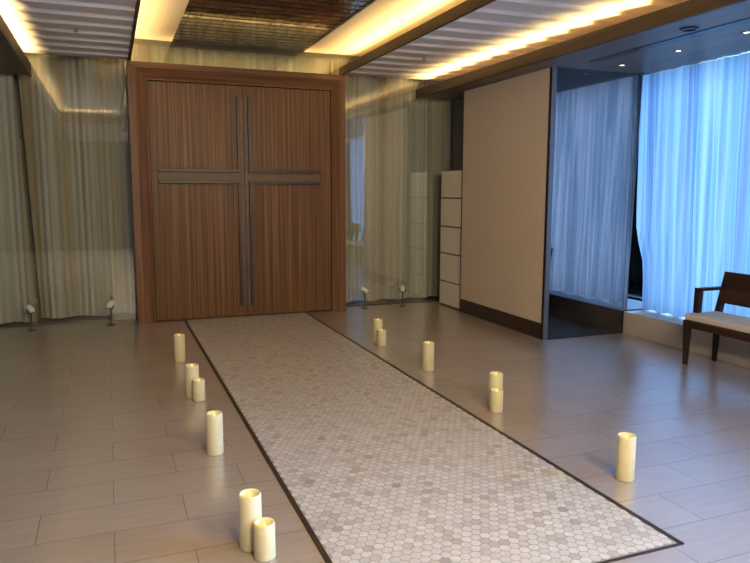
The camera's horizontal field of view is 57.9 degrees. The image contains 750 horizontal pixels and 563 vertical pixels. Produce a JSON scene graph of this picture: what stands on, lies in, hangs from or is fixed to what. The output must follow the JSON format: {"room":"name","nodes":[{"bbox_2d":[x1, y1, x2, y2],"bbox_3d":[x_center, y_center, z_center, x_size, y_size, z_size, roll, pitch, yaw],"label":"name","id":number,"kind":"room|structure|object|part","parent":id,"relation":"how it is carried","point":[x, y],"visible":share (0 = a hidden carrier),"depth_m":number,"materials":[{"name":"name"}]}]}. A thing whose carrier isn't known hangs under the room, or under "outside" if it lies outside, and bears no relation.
{"room":"house of worship","nodes":[
{"label":"house of worship","id":0,"kind":"room"},
{"bbox_2d":[0,37,26,75],"bbox_3d":[-2.872,-1.516,2.048,2.270,0.030,10.300,-3,8,-21],"label":"ceiling panel","id":1,"kind":"object","parent":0,"point":[9,65],"visible":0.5,"depth_m":6.53,"materials":[{"name":"brown wood"}]},
{"bbox_2d":[0,14,31,76],"bbox_3d":[-2.741,-1.930,4.837,0.035,0.135,5.158,-3,8,-21],"label":"trim","id":2,"kind":"structure","parent":1,"relation":"attached to","point":[6,35],"depth_m":5.93,"materials":[{"name":"brown wood"}]},
{"bbox_2d":[0,0,136,59],"bbox_3d":[-2.277,-2.083,4.708,1.190,0.035,5.693,-3,8,-21],"label":"ceiling","id":3,"kind":"structure","parent":0,"point":[38,26],"depth_m":5.94,"materials":[{"name":"white paint"}]},
{"bbox_2d":[127,0,140,60],"bbox_3d":[-1.525,-2.080,4.457,0.030,0.100,6.708,-3,8,-21],"label":"trim","id":4,"kind":"structure","parent":3,"relation":"attached to","point":[137,7],"depth_m":5.99,"materials":[{"name":"brown wood"}]},
{"bbox_2d":[135,0,188,40],"bbox_3d":[-1.438,-2.303,4.460,0.755,0.020,6.707,-3,8,-21],"label":"ceiling strip","id":5,"kind":"object","parent":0,"point":[157,19],"visible":0.55,"depth_m":6.67,"materials":[{"name":"paint"}]},
{"bbox_2d":[131,44,328,73],"bbox_3d":[-1.681,-2.439,8.210,2.380,0.660,0.074,-3,8,-21],"label":"drape","id":6,"kind":"object","parent":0,"point":[143,53],"visible":0.27,"depth_m":8.15,"materials":[{"name":"beige fabric"}]},
{"bbox_2d":[104,39,360,77],"bbox_3d":[-1.551,-2.636,8.015,3.080,0.259,0.012,-3,8,-21],"label":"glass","id":7,"kind":"object","parent":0,"point":[144,39],"visible":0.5,"depth_m":7.99,"materials":[{"name":"clear glass"}]},
{"bbox_2d":[13,38,452,317],"bbox_3d":[-1.794,-1.421,8.740,9.100,3.500,0.150,-3,8,-21],"label":"wall","id":8,"kind":"structure","parent":0,"point":[202,45],"depth_m":8.23,"materials":[{"name":"paint"}]},
{"bbox_2d":[174,0,369,48],"bbox_3d":[-0.369,-2.388,4.870,1.850,0.033,6.707,-3,8,-21],"label":"ceiling slab","id":9,"kind":"structure","parent":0,"point":[195,0],"depth_m":6.85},
{"bbox_2d":[173,0,372,49],"bbox_3d":[-0.413,-2.383,4.987,1.647,0.001,6.418,-3,8,-21],"label":"ceiling panel","id":10,"kind":"structure","parent":9,"relation":"attached to","point":[252,35],"depth_m":6.84,"materials":[{"name":"brown wood"}]},
{"bbox_2d":[0,296,749,562],"bbox_3d":[0.146,1.023,3.902,9.200,0.062,11.100,-3,8,-21],"label":"floor","id":11,"kind":"structure","parent":0,"point":[104,458],"depth_m":4.26,"materials":[{"name":"tile"}]},
{"bbox_2d":[0,74,36,323],"bbox_3d":[-4.746,-1.055,7.112,1.990,3.130,0.148,-3,8,-21],"label":"drape","id":12,"kind":"object","parent":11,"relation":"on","point":[16,277],"visible":0.95,"depth_m":7.47,"materials":[{"name":"beige fabric"}]},
{"bbox_2d":[26,304,36,330],"bbox_3d":[-3.699,0.390,7.295,0.121,0.282,0.090,6,10,40],"label":"spotlight","id":13,"kind":"object","parent":11,"relation":"on","point":[29,307],"visible":1,"depth_m":7.28,"materials":[{"name":"white metal"}]},
{"bbox_3d":[-3.700,0.431,7.301,0.018,0.180,0.018,6,10,40],"label":"post","id":14,"kind":"part","parent":13,"relation":"part of","materials":[{"name":"black metal"}]},
{"bbox_2d":[0,319,135,328],"bbox_3d":[-4.307,0.517,7.354,3.240,0.012,0.026,-3,8,-21],"label":"trim","id":15,"kind":"structure","parent":11,"relation":"on","point":[122,319],"depth_m":7.66,"materials":[{"name":"black metal"}]},
{"bbox_2d":[18,53,136,318],"bbox_3d":[-3.395,-1.145,7.816,1.175,3.130,0.146,-3,8,-21],"label":"drape","id":16,"kind":"object","parent":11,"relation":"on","point":[75,119],"visible":0.87,"depth_m":7.82,"materials":[{"name":"beige fabric"}]},
{"bbox_2d":[106,300,115,325],"bbox_3d":[-2.962,0.351,7.602,0.090,0.282,0.121,2,8,13],"label":"spotlight","id":17,"kind":"object","parent":11,"relation":"on","point":[110,303],"visible":1,"depth_m":7.59,"materials":[{"name":"white metal"}]},
{"bbox_2d":[174,333,185,361],"bbox_3d":[-1.731,0.585,6.007,0.096,0.245,0.096,-3,8,-21],"label":"pillar candle","id":18,"kind":"object","parent":11,"relation":"on","point":[179,338],"visible":1,"depth_m":5.97,"materials":[{"name":"beige wax"}]},
{"bbox_2d":[185,363,198,398],"bbox_3d":[-1.336,0.725,4.963,0.096,0.245,0.096,-7,10,-42],"label":"pillar candle","id":19,"kind":"object","parent":11,"relation":"on","point":[192,369],"visible":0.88,"depth_m":4.92,"materials":[{"name":"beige wax"}]},
{"bbox_2d":[192,378,205,401],"bbox_3d":[-1.269,0.779,4.888,0.088,0.158,0.088,-3,8,-21],"label":"pillar candle","id":20,"kind":"object","parent":11,"relation":"on","point":[198,383],"visible":1,"depth_m":4.85,"materials":[{"name":"beige wax"}]},
{"bbox_2d":[206,410,223,455],"bbox_3d":[-0.921,0.869,3.895,0.096,0.245,0.096,2,8,17],"label":"pillar candle","id":21,"kind":"object","parent":11,"relation":"on","point":[214,418],"visible":1,"depth_m":3.86,"materials":[{"name":"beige wax"}]},
{"bbox_2d":[126,61,345,323],"bbox_3d":[-1.567,-1.018,8.047,2.478,2.885,0.275,-3,8,-21],"label":"door","id":22,"kind":"structure","parent":11,"relation":"on","point":[238,175],"depth_m":7.95,"materials":[{"name":"brown wood"}]},
{"bbox_2d":[238,488,261,551],"bbox_3d":[-0.527,1.007,2.866,0.096,0.245,0.096,4,8,25],"label":"pillar candle","id":23,"kind":"object","parent":11,"relation":"on","point":[250,505],"visible":0.95,"depth_m":2.83,"materials":[{"name":"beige wax"}]},
{"bbox_2d":[254,517,275,562],"bbox_3d":[-0.454,1.061,2.791,0.088,0.158,0.088,-2,8,-16],"label":"pillar candle","id":24,"kind":"object","parent":11,"relation":"on","point":[264,527],"visible":1,"depth_m":2.76,"materials":[{"name":"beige wax"}]},
{"bbox_2d":[360,287,368,308],"bbox_3d":[-0.132,0.209,8.719,0.121,0.282,0.090,4,9,28],"label":"spotlight","id":25,"kind":"object","parent":11,"relation":"on","point":[363,289],"visible":1,"depth_m":8.69,"materials":[{"name":"white metal"}]},
{"bbox_2d":[373,318,382,343],"bbox_3d":[0.030,0.492,6.742,0.096,0.245,0.096,7,10,43],"label":"pillar candle","id":26,"kind":"object","parent":11,"relation":"on","point":[377,322],"visible":0.76,"depth_m":6.70,"materials":[{"name":"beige wax"}]},
{"bbox_2d":[377,329,385,345],"bbox_3d":[0.065,0.549,6.644,0.088,0.158,0.088,-5,9,-34],"label":"pillar candle","id":27,"kind":"object","parent":11,"relation":"on","point":[381,333],"visible":1,"depth_m":6.61,"materials":[{"name":"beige wax"}]},
{"bbox_2d":[331,59,448,301],"bbox_3d":[0.226,-1.309,9.112,1.680,3.130,0.148,-3,8,-21],"label":"glass wall","id":28,"kind":"structure","parent":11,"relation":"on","point":[397,142],"depth_m":9.13,"materials":[{"name":"clear glass"}]},
{"bbox_2d":[399,285,405,306],"bbox_3d":[0.361,0.185,8.910,0.090,0.282,0.121,0,8,-4],"label":"spotlight","id":29,"kind":"object","parent":11,"relation":"on","point":[402,287],"visible":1,"depth_m":8.90,"materials":[{"name":"white metal"}]},
{"bbox_2d":[423,341,433,370],"bbox_3d":[0.452,0.628,5.724,0.096,0.245,0.096,-3,8,-25],"label":"pillar candle","id":30,"kind":"object","parent":11,"relation":"on","point":[428,346],"visible":1,"depth_m":5.69,"materials":[{"name":"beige wax"}]},
{"bbox_2d":[187,313,671,562],"bbox_3d":[-0.450,0.788,5.414,1.430,0.001,5.957,-3,8,-21],"label":"tile","id":31,"kind":"structure","parent":11,"relation":"on","point":[302,382],"depth_m":3.73,"materials":[{"name":"tile"}]},
{"bbox_2d":[184,312,683,562],"bbox_3d":[-0.446,0.790,5.404,1.482,0.004,5.979,-3,8,-21],"label":"trim","id":32,"kind":"structure","parent":11,"relation":"on","point":[303,519],"depth_m":3.62,"materials":[{"name":"brown metal"}]},
{"bbox_2d":[439,170,461,309],"bbox_3d":[1.068,-0.548,8.796,0.208,1.760,0.559,-3,8,-21],"label":"tall cabinet","id":33,"kind":"object","parent":11,"relation":"on","point":[451,181],"visible":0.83,"depth_m":8.74,"materials":[{"name":"beige wood"}]},
{"bbox_3d":[0.979,0.166,8.857,0.020,0.297,0.559,-3,8,-21],"label":"drawer","id":34,"kind":"part","parent":33,"relation":"part of","materials":[{"name":"beige paint"}]},
{"bbox_3d":[0.980,-0.172,8.812,0.020,0.354,0.559,-3,8,-21],"label":"drawer","id":35,"kind":"part","parent":33,"relation":"part of","materials":[{"name":"beige paint"}]},
{"bbox_3d":[0.981,-0.530,8.764,0.020,0.336,0.559,-3,8,-21],"label":"drawer","id":36,"kind":"part","parent":33,"relation":"part of","materials":[{"name":"beige paint"}]},
{"bbox_3d":[0.982,-0.887,8.716,0.020,0.352,0.559,-3,8,-21],"label":"drawer","id":37,"kind":"part","parent":33,"relation":"part of","materials":[{"name":"beige paint"}]},
{"bbox_3d":[0.983,-1.244,8.669,0.020,0.337,0.559,-3,8,-21],"label":"drawer","id":38,"kind":"part","parent":33,"relation":"part of","materials":[{"name":"beige paint"}]},
{"bbox_2d":[488,371,502,406],"bbox_3d":[0.848,0.758,4.760,0.096,0.245,0.096,5,9,33],"label":"pillar candle","id":39,"kind":"object","parent":11,"relation":"on","point":[495,377],"visible":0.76,"depth_m":4.72,"materials":[{"name":"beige wax"}]},
{"bbox_2d":[490,388,502,412],"bbox_3d":[0.836,0.815,4.660,0.088,0.158,0.088,1,8,9],"label":"pillar candle","id":40,"kind":"object","parent":11,"relation":"on","point":[496,394],"visible":1,"depth_m":4.63,"materials":[{"name":"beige wax"}]},
{"bbox_2d":[460,67,551,339],"bbox_3d":[1.412,-0.853,7.566,0.054,2.700,1.775,-3,8,-21],"label":"divider","id":41,"kind":"object","parent":11,"relation":"on","point":[506,123],"visible":1,"depth_m":7.43,"materials":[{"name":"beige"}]},
{"bbox_3d":[1.093,-1.044,8.369,0.050,2.535,0.012,-3,8,-21],"label":"edge post","id":42,"kind":"part","parent":41,"relation":"part of","materials":[{"name":"brown wood"}]},
{"bbox_3d":[1.729,-0.745,6.760,0.054,2.700,0.030,-3,8,-21],"label":"edge post","id":43,"kind":"part","parent":41,"relation":"part of","materials":[{"name":"black metal"}]},
{"bbox_2d":[547,313,615,338],"bbox_3d":[1.874,0.461,7.915,0.915,0.006,1.757,-3,8,-21],"label":"floor panel","id":44,"kind":"object","parent":11,"relation":"on","point":[558,326],"visible":0.43,"depth_m":7.47,"materials":[{"name":"carpet"}]},
{"bbox_2d":[543,66,638,339],"bbox_3d":[2.207,-0.765,6.923,1.059,2.700,0.012,-3,8,-21],"label":"glass screen","id":45,"kind":"object","parent":11,"relation":"on","point":[554,69],"visible":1,"depth_m":6.77,"materials":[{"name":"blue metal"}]},
{"bbox_3d":[1.738,-0.742,6.741,0.052,2.700,0.012,-3,8,-21],"label":"frame","id":46,"kind":"part","parent":45,"relation":"part of","materials":[{"name":"black metal"}]},
{"bbox_3d":[2.203,0.568,7.100,0.950,0.010,0.012,-3,8,-21],"label":"rail","id":47,"kind":"part","parent":45,"relation":"part of","materials":[{"name":"black metal"}]},
{"bbox_2d":[615,432,635,481],"bbox_3d":[1.316,0.919,3.558,0.096,0.245,0.096,-6,10,-41],"label":"pillar candle","id":48,"kind":"object","parent":11,"relation":"on","point":[626,441],"visible":1,"depth_m":3.52,"materials":[{"name":"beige wax"}]},
{"bbox_2d":[623,310,749,367],"bbox_3d":[4.371,0.897,3.816,0.680,0.236,7.700,-3,8,-21],"label":"window sill","id":49,"kind":"structure","parent":11,"relation":"on","point":[664,328],"depth_m":6.59,"materials":[{"name":"beige stone"}]},
{"bbox_2d":[682,271,749,364],"bbox_3d":[3.175,0.408,5.330,0.481,0.800,1.455,-3,8,-21],"label":"bench","id":50,"kind":"object","parent":11,"relation":"on","point":[734,289],"visible":1,"depth_m":5.85,"materials":[{"name":"brown wood"}]},
{"bbox_3d":[2.722,0.532,5.926,0.056,0.395,0.055,-3,8,-21],"label":"leg","id":51,"kind":"part","parent":50,"relation":"part of","materials":[{"name":"brown wood"}]},
{"bbox_3d":[2.948,0.185,5.971,0.332,0.272,0.050,-3,8,-21],"label":"arm","id":52,"kind":"part","parent":50,"relation":"part of"},
{"bbox_3d":[3.136,0.443,5.319,0.392,0.063,1.451,-3,8,-21],"label":"seat frame","id":53,"kind":"part","parent":50,"relation":"part of","materials":[{"name":"brown wood"}]},
{"bbox_2d":[685,311,749,333],"bbox_3d":[3.123,0.384,5.308,0.362,0.057,1.439,-3,8,-21],"label":"cushion","id":54,"kind":"object","parent":50,"relation":"on","point":[714,320],"depth_m":5.65,"materials":[{"name":"beige fabric"}]},
{"bbox_3d":[3.083,0.313,6.041,0.130,0.800,0.050,-3,8,-21],"label":"leg","id":55,"kind":"part","parent":50,"relation":"part of","materials":[{"name":"brown wood"}]},
{"bbox_3d":[3.348,0.136,5.366,0.096,0.270,1.365,-3,8,-21],"label":"backrest","id":56,"kind":"part","parent":50,"relation":"part of","materials":[{"name":"brown wood"}]},
{"bbox_2d":[304,0,465,55],"bbox_3d":[0.744,-2.410,5.306,0.840,0.020,6.707,-3,8,-21],"label":"ceiling strip","id":57,"kind":"object","parent":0,"point":[379,22],"visible":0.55,"depth_m":6.89,"materials":[{"name":"white paint"}]},
{"bbox_2d":[451,98,462,170],"bbox_3d":[1.730,-1.053,9.056,1.622,2.705,0.820,-3,8,-21],"label":"wall","id":58,"kind":"structure","parent":0,"point":[457,108],"depth_m":8.96,"materials":[{"name":"brown wood"}]},
{"bbox_2d":[346,300,439,306],"bbox_3d":[0.938,0.260,9.385,2.980,0.012,0.026,-3,8,-21],"label":"trim","id":59,"kind":"structure","parent":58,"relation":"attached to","point":[429,300],"depth_m":9.10,"materials":[{"name":"black metal"}]},
{"bbox_2d":[548,290,642,331],"bbox_3d":[2.462,0.257,8.552,0.660,0.245,2.538,-3,8,-21],"label":"baseboard","id":60,"kind":"structure","parent":58,"relation":"attached to","point":[596,312],"depth_m":7.75,"materials":[{"name":"brown wood"}]},
{"bbox_2d":[345,0,686,80],"bbox_3d":[1.323,-2.260,6.102,1.520,0.035,5.693,-3,8,-21],"label":"ceiling","id":61,"kind":"structure","parent":0,"point":[500,30],"depth_m":6.20,"materials":[{"name":"white paint"}]},
{"bbox_2d":[339,0,495,74],"bbox_3d":[0.785,-2.194,5.351,0.030,0.100,6.708,-3,8,-21],"label":"trim","id":62,"kind":"structure","parent":61,"relation":"attached to","point":[466,7],"depth_m":6.28,"materials":[{"name":"brown wood"}]},
{"bbox_2d":[422,0,749,99],"bbox_3d":[3.327,-1.820,4.449,1.920,0.030,10.300,-3,8,-21],"label":"ceiling panel","id":63,"kind":"object","parent":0,"point":[729,42],"visible":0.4,"depth_m":5.86,"materials":[{"name":"brown paint"}]},
{"bbox_2d":[416,0,748,98],"bbox_3d":[1.483,-2.127,6.475,0.035,0.115,5.158,-3,8,-21],"label":"ceiling beam","id":64,"kind":"structure","parent":63,"relation":"attached to","point":[687,9],"depth_m":5.62,"materials":[{"name":"brown wood"}]},
{"bbox_2d":[591,18,749,61],"bbox_3d":[2.645,-1.853,4.820,0.110,0.004,3.290,-3,8,-21],"label":"air vent","id":65,"kind":"object","parent":63,"relation":"attached to","point":[747,20],"visible":1,"depth_m":5.41,"materials":[{"name":"black metal"}]},
{"bbox_2d":[679,26,699,31],"bbox_3d":[2.346,-1.884,5.061,0.140,0.010,0.140,-3,8,-21],"label":"ceiling speaker","id":66,"kind":"object","parent":63,"relation":"attached to","point":[689,28],"visible":1,"depth_m":5.05,"materials":[{"name":"black metal"}]},
{"bbox_2d":[636,52,749,317],"bbox_3d":[3.608,-0.665,5.288,0.102,2.471,4.360,-3,8,-21],"label":"sheer curtain","id":67,"kind":"object","parent":63,"relation":"hanging from","point":[693,217],"visible":0.94,"depth_m":6.58,"materials":[{"name":"fabric"}]},
{"bbox_2d":[556,66,647,92],"bbox_3d":[2.188,-2.235,7.677,1.575,0.004,1.757,-3,8,-21],"label":"ceiling panel","id":68,"kind":"object","parent":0,"point":[568,78],"visible":0.36,"depth_m":7.16,"materials":[{"name":"paint"}]},
{"bbox_2d":[549,75,642,305],"bbox_3d":[2.280,-1.078,8.278,0.080,2.433,2.470,-3,8,-21],"label":"sheer curtain","id":69,"kind":"object","parent":68,"relation":"hanging from","point":[594,133],"visible":0.55,"depth_m":7.70,"materials":[{"name":"fabric"}]},
{"bbox_3d":[4.203,-0.939,5.237,0.200,3.500,11.100,-3,8,-21],"label":"wall","id":70,"kind":"structure","parent":0,"visible":0},
{"bbox_2d":[628,142,642,300],"bbox_3d":[4.290,-0.696,4.925,0.075,2.700,9.800,-3,8,-21],"label":"window","id":71,"kind":"structure","parent":70,"relation":"in","point":[635,283],"depth_m":8.10,"materials":[{"name":"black glass"}]},
{"bbox_3d":[4.283,-0.695,4.922,0.060,2.700,9.800,-3,8,-21],"label":"frame","id":72,"kind":"part","parent":71,"relation":"part of","materials":[{"name":"black metal"}]}
]}

